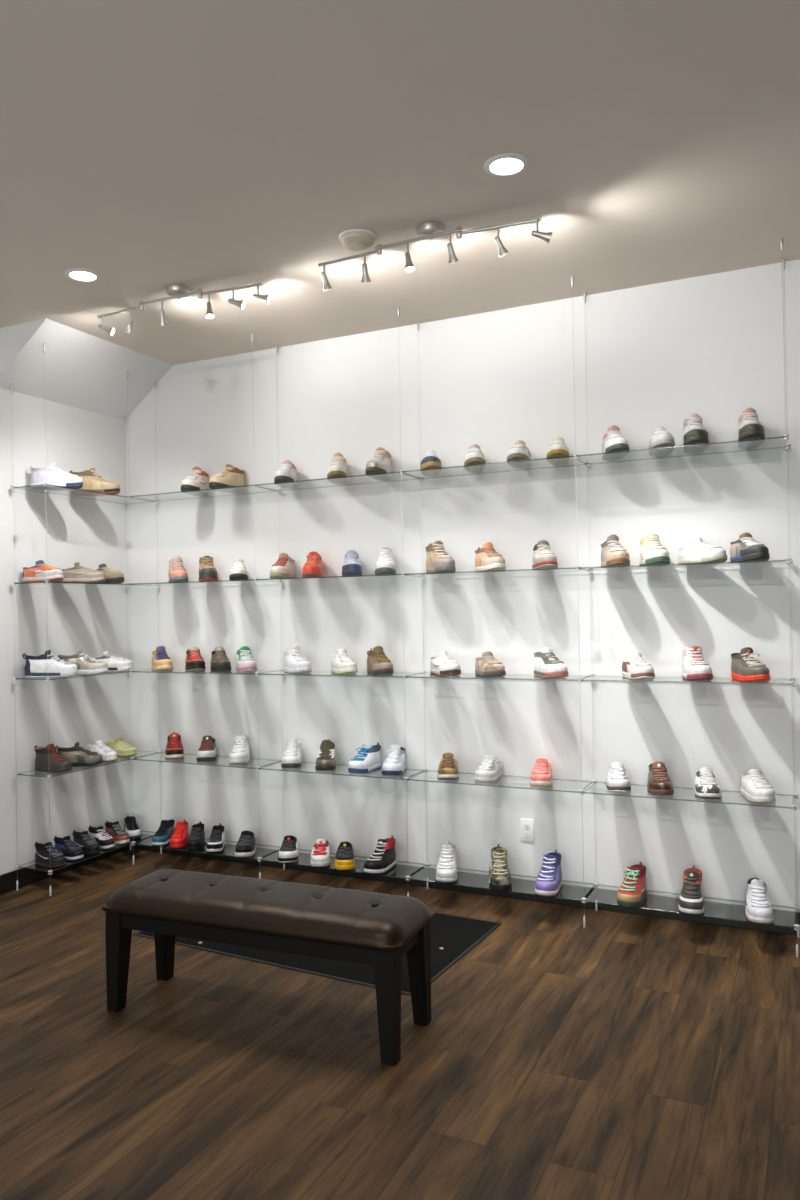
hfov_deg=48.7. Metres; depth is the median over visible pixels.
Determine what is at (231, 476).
sneaker
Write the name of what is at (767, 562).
glass shelf
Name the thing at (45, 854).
sneaker
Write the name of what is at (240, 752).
sneaker
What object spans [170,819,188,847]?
sneaker
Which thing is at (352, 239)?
smoke detector
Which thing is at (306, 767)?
glass shelf
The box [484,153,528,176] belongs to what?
recessed light
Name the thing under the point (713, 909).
baseboard
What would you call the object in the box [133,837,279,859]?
glass shelf
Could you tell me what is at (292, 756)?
sneaker
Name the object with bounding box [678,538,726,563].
sneaker
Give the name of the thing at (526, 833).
receptacle
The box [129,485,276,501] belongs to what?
glass shelf
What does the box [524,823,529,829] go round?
receptacle
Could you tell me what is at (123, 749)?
sneaker
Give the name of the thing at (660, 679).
glass shelf
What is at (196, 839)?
sneaker
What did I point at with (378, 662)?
sneaker
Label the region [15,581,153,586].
glass shelf
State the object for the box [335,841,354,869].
sneaker
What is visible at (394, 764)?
sneaker
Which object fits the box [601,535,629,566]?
sneaker
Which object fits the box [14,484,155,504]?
glass shelf
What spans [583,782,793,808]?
glass shelf
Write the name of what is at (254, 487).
steel cable
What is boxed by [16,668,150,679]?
glass shelf
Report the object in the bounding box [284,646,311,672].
sneaker
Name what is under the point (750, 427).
sneaker
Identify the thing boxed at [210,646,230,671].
sneaker
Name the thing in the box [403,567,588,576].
glass shelf
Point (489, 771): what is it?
sneaker
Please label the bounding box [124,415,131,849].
steel cable
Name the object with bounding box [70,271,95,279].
diffuser
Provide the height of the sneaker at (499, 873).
0.170 m
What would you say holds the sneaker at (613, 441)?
on the glass shelf at (772, 442)
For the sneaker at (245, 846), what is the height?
0.123 m
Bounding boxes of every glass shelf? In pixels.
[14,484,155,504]
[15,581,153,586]
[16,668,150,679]
[17,750,158,777]
[18,830,155,871]
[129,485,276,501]
[130,579,278,585]
[131,668,280,674]
[132,752,280,768]
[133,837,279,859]
[254,471,419,490]
[256,574,421,580]
[257,670,420,677]
[259,761,424,779]
[260,849,425,878]
[402,456,586,478]
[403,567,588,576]
[405,673,590,680]
[407,770,592,792]
[408,864,594,901]
[577,436,785,464]
[579,560,788,570]
[581,675,790,684]
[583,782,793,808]
[585,884,795,928]
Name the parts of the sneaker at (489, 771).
panel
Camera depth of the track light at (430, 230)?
3.60 m
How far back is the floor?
2.94 m
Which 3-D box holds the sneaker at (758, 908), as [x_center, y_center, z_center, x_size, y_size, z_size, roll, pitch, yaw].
[1.589,1.319,3.920,0.112,0.157,0.297,-1,-1,17]
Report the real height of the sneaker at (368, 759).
0.147 m
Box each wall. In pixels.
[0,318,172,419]
[0,388,129,874]
[125,259,799,911]
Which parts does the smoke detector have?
mounting plate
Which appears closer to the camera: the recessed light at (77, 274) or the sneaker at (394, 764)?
the recessed light at (77, 274)
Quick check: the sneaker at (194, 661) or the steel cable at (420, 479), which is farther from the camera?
the sneaker at (194, 661)
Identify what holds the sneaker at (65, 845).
on the glass shelf at (140, 830)
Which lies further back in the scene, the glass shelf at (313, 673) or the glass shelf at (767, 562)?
the glass shelf at (313, 673)
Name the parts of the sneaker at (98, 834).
panel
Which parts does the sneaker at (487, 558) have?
panel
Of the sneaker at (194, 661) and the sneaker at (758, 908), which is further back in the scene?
the sneaker at (194, 661)
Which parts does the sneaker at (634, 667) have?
panel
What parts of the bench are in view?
leg, leg, long rail, leg, rail, leg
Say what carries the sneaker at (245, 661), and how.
on the glass shelf at (207, 671)
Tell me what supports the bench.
on the floor
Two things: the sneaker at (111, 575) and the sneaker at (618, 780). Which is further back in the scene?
the sneaker at (111, 575)
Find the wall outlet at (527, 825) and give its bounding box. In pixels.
[520,819,533,841]
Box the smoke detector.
[339,229,375,250]
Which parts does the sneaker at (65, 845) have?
panel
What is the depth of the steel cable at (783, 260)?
4.01 m
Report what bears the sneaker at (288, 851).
on the glass shelf at (298, 849)
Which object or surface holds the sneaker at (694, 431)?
on the glass shelf at (772, 442)
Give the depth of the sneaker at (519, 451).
4.33 m
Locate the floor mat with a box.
[133,912,500,995]
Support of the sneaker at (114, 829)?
on the glass shelf at (140, 830)
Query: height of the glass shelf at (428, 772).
0.007 m
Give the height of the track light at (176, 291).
0.169 m
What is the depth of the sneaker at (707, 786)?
3.96 m
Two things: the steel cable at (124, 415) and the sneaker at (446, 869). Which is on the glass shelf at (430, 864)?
the sneaker at (446, 869)
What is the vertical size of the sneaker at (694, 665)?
0.154 m
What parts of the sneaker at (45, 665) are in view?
panel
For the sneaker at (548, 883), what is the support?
on the glass shelf at (430, 864)
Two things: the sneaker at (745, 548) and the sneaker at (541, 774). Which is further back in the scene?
the sneaker at (541, 774)
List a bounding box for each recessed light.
[65,268,100,281]
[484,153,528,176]
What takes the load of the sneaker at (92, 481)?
on the glass shelf at (50, 489)
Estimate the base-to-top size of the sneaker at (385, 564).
0.153 m
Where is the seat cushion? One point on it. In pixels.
(339, 918)
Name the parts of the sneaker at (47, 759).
panel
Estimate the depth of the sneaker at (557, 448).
4.24 m
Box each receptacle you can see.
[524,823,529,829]
[524,831,529,837]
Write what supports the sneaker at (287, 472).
on the glass shelf at (389, 476)
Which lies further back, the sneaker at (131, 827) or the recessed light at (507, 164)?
the sneaker at (131, 827)
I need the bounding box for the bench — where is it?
[101,869,434,1065]
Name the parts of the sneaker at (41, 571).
panel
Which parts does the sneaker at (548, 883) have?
panel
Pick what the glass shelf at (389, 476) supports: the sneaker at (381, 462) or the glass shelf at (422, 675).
the sneaker at (381, 462)
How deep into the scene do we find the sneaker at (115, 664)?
5.33 m
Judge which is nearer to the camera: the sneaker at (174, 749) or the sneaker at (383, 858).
the sneaker at (383, 858)
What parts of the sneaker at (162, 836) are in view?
panel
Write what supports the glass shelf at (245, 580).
attached to the wall at (712, 347)
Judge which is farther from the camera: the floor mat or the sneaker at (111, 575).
the sneaker at (111, 575)
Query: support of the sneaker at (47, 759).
on the glass shelf at (140, 753)
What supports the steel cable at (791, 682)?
hanging from the ceiling
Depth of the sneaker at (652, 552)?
4.08 m
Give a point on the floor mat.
(457, 935)
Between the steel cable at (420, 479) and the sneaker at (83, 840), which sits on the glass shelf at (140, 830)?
the sneaker at (83, 840)
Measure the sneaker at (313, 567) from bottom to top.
0.149 m
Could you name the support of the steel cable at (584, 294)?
hanging from the ceiling
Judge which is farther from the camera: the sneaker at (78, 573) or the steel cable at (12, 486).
the sneaker at (78, 573)
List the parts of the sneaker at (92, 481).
panel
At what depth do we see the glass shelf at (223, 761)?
5.20 m
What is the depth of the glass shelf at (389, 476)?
4.87 m
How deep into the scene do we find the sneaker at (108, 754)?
5.24 m
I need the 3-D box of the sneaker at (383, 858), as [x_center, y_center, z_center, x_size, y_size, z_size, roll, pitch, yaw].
[-0.100,1.357,4.721,0.113,0.158,0.298,-1,-1,24]
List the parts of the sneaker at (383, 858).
panel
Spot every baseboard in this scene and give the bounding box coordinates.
[0,842,129,894]
[131,833,799,934]
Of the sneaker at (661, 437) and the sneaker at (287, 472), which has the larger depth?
the sneaker at (287, 472)
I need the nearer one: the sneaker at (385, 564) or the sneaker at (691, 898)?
the sneaker at (691, 898)
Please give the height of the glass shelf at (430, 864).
0.007 m
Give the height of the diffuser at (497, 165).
0.002 m
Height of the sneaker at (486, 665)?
0.123 m
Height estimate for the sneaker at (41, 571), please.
0.123 m
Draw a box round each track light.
[98,283,270,335]
[318,218,551,290]
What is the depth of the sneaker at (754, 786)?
3.90 m
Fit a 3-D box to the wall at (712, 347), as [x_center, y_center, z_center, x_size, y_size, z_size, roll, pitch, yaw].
[1.148,0.001,4.417,6.640,3.080,0.120,-1,-1,25]
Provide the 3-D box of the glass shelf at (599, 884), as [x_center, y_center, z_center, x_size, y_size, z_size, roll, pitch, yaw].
[1.335,1.408,4.085,0.900,0.007,0.272,-1,-1,25]
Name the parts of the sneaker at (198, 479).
panel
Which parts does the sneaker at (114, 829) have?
panel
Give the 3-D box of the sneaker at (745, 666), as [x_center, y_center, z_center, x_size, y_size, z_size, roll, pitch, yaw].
[1.569,0.287,3.976,0.112,0.148,0.288,-1,-1,-2]
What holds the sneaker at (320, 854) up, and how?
on the glass shelf at (298, 849)
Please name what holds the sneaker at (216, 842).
on the glass shelf at (150, 837)
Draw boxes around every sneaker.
[22,560,63,581]
[22,650,77,677]
[28,463,82,488]
[34,744,71,772]
[35,841,65,866]
[54,836,83,860]
[55,742,102,766]
[58,649,107,674]
[60,562,104,582]
[69,468,119,494]
[72,830,99,854]
[87,740,117,761]
[88,825,114,849]
[95,651,133,671]
[96,564,124,583]
[105,820,129,843]
[106,738,136,756]
[124,815,140,838]
[151,646,172,670]
[152,818,174,845]
[165,732,183,759]
[168,555,188,581]
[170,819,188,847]
[180,466,208,490]
[185,646,205,670]
[186,821,204,849]
[196,735,216,761]
[199,556,217,580]
[206,823,224,852]
[209,464,244,488]
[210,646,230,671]
[229,559,248,579]
[229,734,249,763]
[234,831,255,856]
[236,646,256,671]
[269,553,294,578]
[274,460,296,482]
[278,835,298,862]
[281,738,301,767]
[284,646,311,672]
[302,551,322,576]
[310,839,330,866]
[315,739,335,770]
[327,453,346,477]
[331,649,357,673]
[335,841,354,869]
[342,550,361,575]
[348,742,380,773]
[364,835,395,874]
[365,447,391,473]
[367,646,393,674]
[375,547,395,574]
[382,745,405,775]
[420,450,441,468]
[425,541,455,572]
[430,651,460,675]
[436,841,456,882]
[437,753,458,779]
[464,444,485,464]
[474,755,501,782]
[475,542,505,570]
[475,651,505,676]
[489,844,511,889]
[507,440,530,461]
[530,758,552,786]
[532,540,557,568]
[534,647,567,677]
[535,850,561,896]
[546,437,569,457]
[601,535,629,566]
[602,425,628,452]
[606,762,630,791]
[617,862,646,906]
[622,652,654,678]
[640,534,669,564]
[647,761,673,794]
[649,426,674,448]
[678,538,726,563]
[678,865,703,914]
[682,646,712,679]
[683,414,708,444]
[694,767,721,798]
[730,533,769,561]
[731,647,770,680]
[738,408,764,439]
[740,769,775,802]
[745,875,773,923]
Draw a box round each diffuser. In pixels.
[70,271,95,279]
[490,158,522,173]
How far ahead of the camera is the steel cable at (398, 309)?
4.58 m
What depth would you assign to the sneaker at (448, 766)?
4.50 m
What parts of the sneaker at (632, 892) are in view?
panel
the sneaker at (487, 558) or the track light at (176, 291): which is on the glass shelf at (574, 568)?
the sneaker at (487, 558)
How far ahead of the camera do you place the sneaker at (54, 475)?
4.97 m
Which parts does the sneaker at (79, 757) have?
panel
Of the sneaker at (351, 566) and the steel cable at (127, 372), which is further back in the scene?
the steel cable at (127, 372)
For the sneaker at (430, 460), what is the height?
0.123 m
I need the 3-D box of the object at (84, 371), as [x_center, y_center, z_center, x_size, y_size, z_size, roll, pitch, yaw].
[-1.828,-1.326,5.208,0.400,0.308,1.015,-1,-1,25]
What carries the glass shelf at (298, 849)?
attached to the wall at (712, 347)
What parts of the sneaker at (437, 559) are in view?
panel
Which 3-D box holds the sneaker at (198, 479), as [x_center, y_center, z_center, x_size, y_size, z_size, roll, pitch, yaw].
[-1.226,-0.720,5.312,0.113,0.165,0.298,-1,-1,10]
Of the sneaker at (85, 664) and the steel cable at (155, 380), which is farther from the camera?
the steel cable at (155, 380)
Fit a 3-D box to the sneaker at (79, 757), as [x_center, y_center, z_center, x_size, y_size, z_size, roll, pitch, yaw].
[-1.862,0.892,5.128,0.268,0.136,0.101,-1,-1,-5]
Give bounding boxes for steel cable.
[11,384,19,890]
[43,343,52,895]
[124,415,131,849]
[126,371,134,864]
[154,380,161,853]
[251,334,261,878]
[275,346,284,869]
[397,308,409,895]
[417,321,429,888]
[571,276,586,927]
[583,293,598,910]
[780,239,799,956]
[782,259,799,937]
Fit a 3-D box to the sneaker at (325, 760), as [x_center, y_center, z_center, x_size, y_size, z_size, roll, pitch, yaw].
[-0.409,0.855,4.917,0.113,0.156,0.298,-1,-1,1]
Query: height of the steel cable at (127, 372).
2.992 m
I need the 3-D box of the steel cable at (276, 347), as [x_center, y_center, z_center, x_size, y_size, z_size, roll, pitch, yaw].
[-0.703,0.041,5.196,0.024,3.080,0.024,-1,-1,-31]
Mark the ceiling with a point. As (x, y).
(147, 146)
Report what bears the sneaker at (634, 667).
on the glass shelf at (660, 679)
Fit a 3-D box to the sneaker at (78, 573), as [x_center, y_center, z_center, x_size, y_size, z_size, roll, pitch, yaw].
[-1.868,-0.159,5.157,0.288,0.123,0.112,-1,-1,-5]
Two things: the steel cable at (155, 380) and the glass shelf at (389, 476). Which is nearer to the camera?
the glass shelf at (389, 476)
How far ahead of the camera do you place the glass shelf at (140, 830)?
5.00 m
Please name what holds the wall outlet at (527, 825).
attached to the wall at (712, 347)
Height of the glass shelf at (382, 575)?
0.007 m
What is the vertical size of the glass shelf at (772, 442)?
0.007 m
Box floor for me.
[0,849,799,1199]
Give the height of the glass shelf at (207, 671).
0.007 m
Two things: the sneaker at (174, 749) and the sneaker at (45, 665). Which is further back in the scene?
the sneaker at (174, 749)
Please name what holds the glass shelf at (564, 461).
attached to the wall at (712, 347)
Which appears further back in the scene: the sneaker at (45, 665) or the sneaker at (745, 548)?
the sneaker at (45, 665)
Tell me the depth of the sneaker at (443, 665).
4.54 m
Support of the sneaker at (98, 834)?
on the glass shelf at (140, 830)
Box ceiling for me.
[0,0,799,364]
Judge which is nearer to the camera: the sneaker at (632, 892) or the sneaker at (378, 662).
the sneaker at (632, 892)
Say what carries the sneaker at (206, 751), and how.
on the glass shelf at (223, 761)
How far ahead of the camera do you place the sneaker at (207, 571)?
5.18 m
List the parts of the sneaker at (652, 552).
panel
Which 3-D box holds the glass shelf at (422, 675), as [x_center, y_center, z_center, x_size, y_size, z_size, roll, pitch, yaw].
[0.491,0.389,4.490,0.900,0.007,0.272,-1,-1,25]
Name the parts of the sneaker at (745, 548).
panel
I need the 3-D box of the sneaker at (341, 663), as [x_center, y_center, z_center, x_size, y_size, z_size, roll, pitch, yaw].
[-0.314,0.336,4.870,0.113,0.134,0.288,-1,-1,-21]
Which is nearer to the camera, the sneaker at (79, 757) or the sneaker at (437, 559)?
the sneaker at (437, 559)
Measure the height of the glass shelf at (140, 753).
0.007 m
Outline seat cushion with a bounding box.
[101,869,434,951]
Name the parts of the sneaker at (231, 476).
panel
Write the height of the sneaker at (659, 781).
0.138 m
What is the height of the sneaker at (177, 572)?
0.167 m
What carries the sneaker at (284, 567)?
on the glass shelf at (382, 575)
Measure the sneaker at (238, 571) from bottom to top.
0.130 m
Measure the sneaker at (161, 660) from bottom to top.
0.148 m
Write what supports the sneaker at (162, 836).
on the glass shelf at (150, 837)
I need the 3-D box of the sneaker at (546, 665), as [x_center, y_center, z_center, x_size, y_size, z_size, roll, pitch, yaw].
[0.739,0.306,4.370,0.113,0.146,0.288,-1,-1,-15]
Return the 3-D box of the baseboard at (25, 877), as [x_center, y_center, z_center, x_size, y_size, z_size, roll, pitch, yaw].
[-3.240,1.538,2.552,0.012,0.105,7.000,-1,-1,25]
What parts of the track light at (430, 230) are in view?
stem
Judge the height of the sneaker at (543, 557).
0.147 m
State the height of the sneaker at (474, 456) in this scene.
0.128 m
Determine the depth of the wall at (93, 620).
5.20 m
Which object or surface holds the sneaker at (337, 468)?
on the glass shelf at (389, 476)
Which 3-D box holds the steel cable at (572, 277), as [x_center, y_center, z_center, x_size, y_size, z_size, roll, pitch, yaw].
[0.845,0.003,4.187,0.024,3.080,0.024,-1,-1,-31]
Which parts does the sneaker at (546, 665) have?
panel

